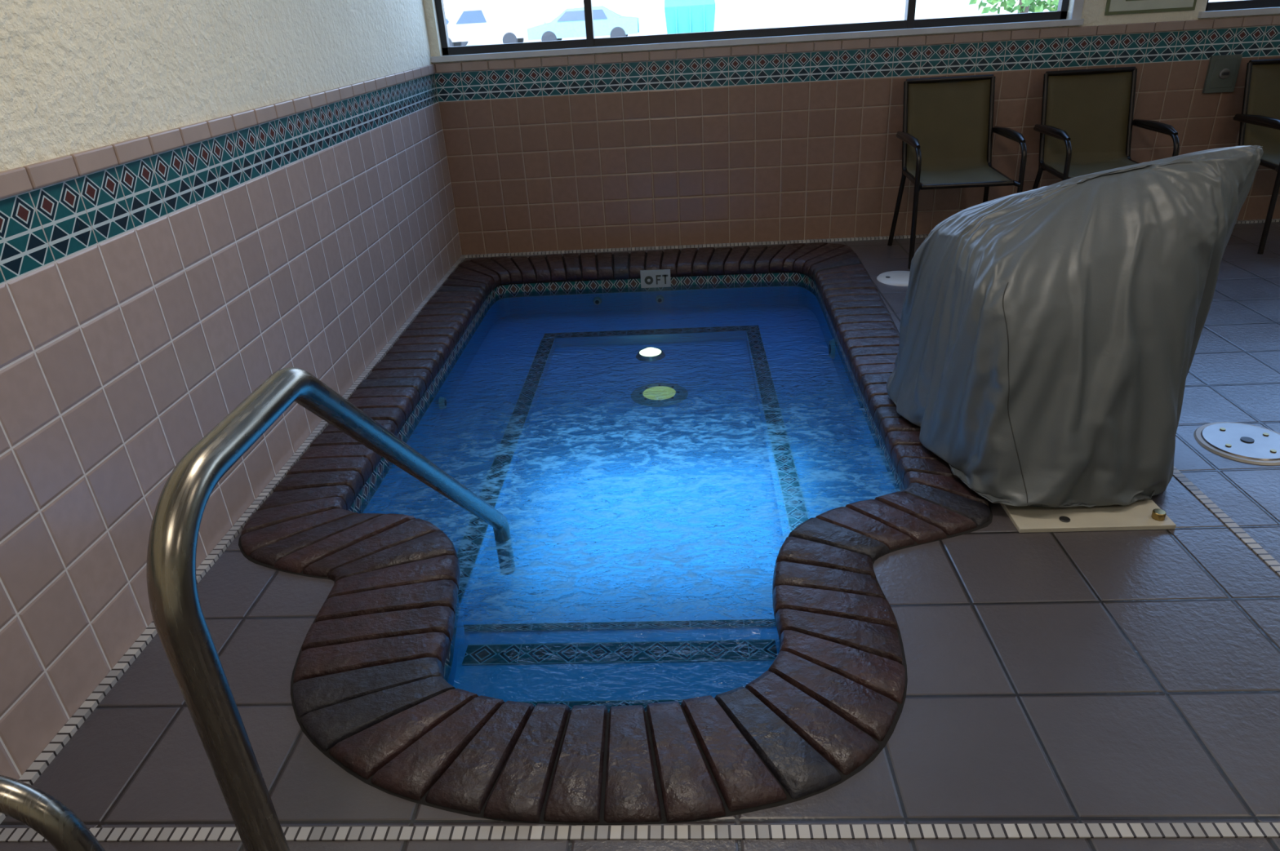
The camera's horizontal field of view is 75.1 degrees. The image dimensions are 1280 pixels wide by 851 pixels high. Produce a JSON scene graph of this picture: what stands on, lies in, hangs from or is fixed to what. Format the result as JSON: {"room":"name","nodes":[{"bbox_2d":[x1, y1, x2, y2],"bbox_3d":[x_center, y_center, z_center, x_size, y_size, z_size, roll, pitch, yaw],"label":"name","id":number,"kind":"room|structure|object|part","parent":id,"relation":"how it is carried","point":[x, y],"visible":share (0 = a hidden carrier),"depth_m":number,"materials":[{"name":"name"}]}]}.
{"room":"indoor hot tub area","nodes":[
{"label":"indoor hot tub area","id":0,"kind":"room"},
{"bbox_2d":[0,0,462,780],"bbox_3d":[-1.339,-0.679,1.397,0.120,2.700,7.150,-2,27,3],"label":"wall","id":1,"kind":"structure","parent":0,"point":[143,301],"depth_m":2.13,"materials":[{"name":"tile"}]},
{"bbox_2d":[0,63,435,199],"bbox_3d":[-1.258,-0.383,1.459,0.014,0.047,6.999,-2,27,3],"label":"trim","id":2,"kind":"structure","parent":1,"relation":"attached to","point":[18,180],"depth_m":2.16,"materials":[{"name":"beige tile"}]},
{"bbox_2d":[0,218,1279,842],"bbox_3d":[2.035,0.449,1.745,6.500,0.014,6.999,-2,27,3],"label":"trim","id":3,"kind":"structure","parent":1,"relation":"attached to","point":[1236,830],"depth_m":1.49,"materials":[{"name":"tile"}]},
{"bbox_2d":[0,222,1279,850],"bbox_3d":[2.783,0.429,1.705,8.000,0.001,7.000,-2,27,3],"label":"floor","id":4,"kind":"structure","parent":0,"point":[1110,677],"depth_m":1.74,"materials":[{"name":"tile"}]},
{"bbox_2d":[0,774,106,850],"bbox_3d":[-0.943,0.666,1.249,0.450,0.400,0.110,-2,27,3],"label":"handrail","id":5,"kind":"object","parent":4,"relation":"on","point":[24,802],"visible":1,"depth_m":1.18,"materials":[{"name":"metal"}]},
{"bbox_2d":[146,367,515,850],"bbox_3d":[-0.460,0.270,1.685,0.110,1.093,1.436,-2,27,3],"label":"handrail","id":6,"kind":"object","parent":4,"relation":"on","point":[180,624],"visible":0.99,"depth_m":0.98,"materials":[{"name":"metal"}]},
{"bbox_2d":[238,243,992,825],"bbox_3d":[0.008,-0.141,3.198,2.272,0.081,3.831,-2,27,3],"label":"pool coping","id":7,"kind":"object","parent":4,"relation":"on","point":[370,691],"visible":0.91,"depth_m":1.88,"materials":[{"name":"brick"}]},
{"bbox_2d":[348,269,904,712],"bbox_3d":[0.001,0.006,3.213,1.771,0.300,3.266,-2,27,3],"label":"basin","id":8,"kind":"object","parent":4,"relation":"in","point":[599,663],"visible":0.65,"depth_m":3.14,"materials":[{"name":"liquid"}]},
{"bbox_2d":[360,282,900,635],"bbox_3d":[-0.002,-0.045,3.204,1.771,0.001,3.236,-2,27,3],"label":"water","id":9,"kind":"object","parent":8,"relation":"in","point":[560,538],"visible":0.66,"depth_m":2.70,"materials":[{"name":"blue liquid"}]},
{"bbox_2d":[635,347,665,361],"bbox_3d":[0.052,-0.368,4.184,0.150,0.038,0.150,-2,27,3],"label":"pool light","id":10,"kind":"object","parent":8,"relation":"attached to","point":[647,358],"depth_m":4.15,"materials":[{"name":"glass"}]},
{"bbox_2d":[876,271,911,286],"bbox_3d":[1.321,-0.746,4.198,0.244,0.012,0.244,-2,27,3],"label":"lid","id":11,"kind":"object","parent":4,"relation":"on","point":[901,278],"visible":0.62,"depth_m":4.18,"materials":[{"name":"plastic"}]},
{"bbox_2d":[887,74,1026,269],"bbox_3d":[1.652,-1.337,4.371,0.545,0.879,0.550,-2,27,3],"label":"armchair","id":12,"kind":"object","parent":4,"relation":"on","point":[946,136],"visible":0.9,"depth_m":4.45,"materials":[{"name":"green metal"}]},
{"bbox_2d":[884,145,1264,533],"bbox_3d":[1.244,-0.331,2.407,0.803,0.890,0.961,-4,27,-2],"label":"lift","id":13,"kind":"object","parent":4,"relation":"on","point":[1050,334],"visible":1,"depth_m":2.19,"materials":[{"name":"grey fabric"}]},
{"bbox_3d":[1.216,0.093,2.522,0.400,0.034,0.755,-2,27,3],"label":"plate","id":14,"kind":"part","parent":13,"relation":"part of","materials":[{"name":"beige metal"}]},
{"bbox_2d":[1032,66,1179,189],"bbox_3d":[2.376,-1.360,4.329,0.545,0.879,0.550,-2,27,3],"label":"armchair","id":15,"kind":"object","parent":4,"relation":"on","point":[1087,122],"visible":0.77,"depth_m":4.41,"materials":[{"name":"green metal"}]},
{"bbox_2d":[1193,422,1279,465],"bbox_3d":[1.863,0.048,2.556,0.276,0.013,0.276,-2,27,3],"label":"drain cover","id":16,"kind":"object","parent":4,"relation":"on","point":[1238,442],"visible":1,"depth_m":2.55,"materials":[{"name":"metal"}]},
{"bbox_2d":[1233,58,1279,254],"bbox_3d":[3.404,-1.393,4.270,0.545,0.879,0.550,-2,27,3],"label":"armchair","id":17,"kind":"object","parent":4,"relation":"on","point":[1259,119],"visible":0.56,"depth_m":4.35,"materials":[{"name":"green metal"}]},
{"bbox_2d":[422,0,1279,254],"bbox_3d":[2.841,-2.392,4.289,8.000,2.700,0.160,-2,27,3],"label":"wall","id":18,"kind":"structure","parent":0,"point":[797,145],"depth_m":4.67,"materials":[{"name":"tile"}]},
{"bbox_2d":[430,0,1084,62],"bbox_3d":[0.558,-2.596,4.263,3.460,1.165,0.180,-2,27,3],"label":"window","id":19,"kind":"structure","parent":18,"relation":"in","point":[909,26],"depth_m":4.46,"materials":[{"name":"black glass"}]},
{"bbox_2d":[435,14,1279,73],"bbox_3d":[2.862,-2.089,4.344,7.985,0.047,0.014,-2,27,3],"label":"window sill","id":20,"kind":"structure","parent":18,"relation":"attached to","point":[1264,20],"depth_m":4.43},
{"bbox_2d":[1104,0,1196,15],"bbox_3d":[2.634,-2.335,4.229,0.450,0.425,0.014,-2,27,3],"label":"wall sign","id":21,"kind":"object","parent":18,"relation":"attached to","point":[1113,6],"visible":1,"depth_m":4.31,"materials":[{"name":"beige"}]},
{"bbox_2d":[1202,53,1242,93],"bbox_3d":[3.104,-1.870,4.428,0.155,0.185,0.045,-2,27,3],"label":"box","id":22,"kind":"object","parent":18,"relation":"attached to","point":[1222,73],"visible":1,"depth_m":4.43,"materials":[{"name":"metal"}]},
{"bbox_2d":[1197,0,1279,17],"bbox_3d":[4.675,-2.728,4.027,3.610,1.165,0.180,-2,27,3],"label":"window","id":23,"kind":"structure","parent":18,"relation":"in","point":[1238,7],"depth_m":4.33,"materials":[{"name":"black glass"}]},
{"label":"outside","id":24,"kind":"structure","parent":0,"visible":0},
{"bbox_2d":[466,0,1236,45],"bbox_3d":[1.858,-37.220,76.432,160.000,0.550,159.830,-2,27,3],"label":"ground","id":25,"kind":"structure","parent":24,"point":[836,11],"depth_m":47.88,"materials":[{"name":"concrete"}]},
{"bbox_2d":[445,16,467,46],"bbox_3d":[-11.012,-20.654,43.754,4.700,1.503,1.860,-10,27,-12],"label":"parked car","id":26,"kind":"object","parent":25,"relation":"on","point":[464,43],"visible":0.02,"depth_m":43.27,"materials":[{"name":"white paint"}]},
{"bbox_2d":[446,4,546,46],"bbox_3d":[-7.049,-18.213,38.097,5.300,1.804,1.860,-2,27,3],"label":"pickup truck","id":27,"kind":"object","parent":25,"relation":"on","point":[473,23],"visible":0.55,"depth_m":37.30,"materials":[{"name":"white paint"}]},
{"bbox_2d":[527,5,639,41],"bbox_3d":[-2.425,-17.326,36.112,4.700,1.503,1.860,-2,27,3],"label":"parked car","id":28,"kind":"object","parent":25,"relation":"on","point":[571,23],"visible":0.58,"depth_m":35.31,"materials":[{"name":"white paint"}]},
{"bbox_2d":[664,0,715,34],"bbox_3d":[2.197,-18.008,36.697,2.197,1.713,1.997,-2,27,3],"label":"dumpster","id":29,"kind":"object","parent":25,"relation":"on","point":[682,16],"visible":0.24,"depth_m":35.91,"materials":[{"name":"metal"}]},
{"bbox_2d":[968,0,1058,13],"bbox_3d":[11.673,-13.966,24.837,4.206,4.503,3.963,-21,32,-32],"label":"tree","id":30,"kind":"object","parent":25,"relation":"on","point":[1023,6],"visible":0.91,"depth_m":25.41,"materials":[{"name":"green plant"}]},
{"bbox_2d":[1028,0,1057,13],"bbox_3d":[13.351,-14.202,25.851,3.406,3.829,3.262,-21,31,-30],"label":"tree","id":31,"kind":"object","parent":25,"relation":"on","point":[1051,9],"visible":0.24,"depth_m":26.10,"materials":[{"name":"green plant"}]}
]}

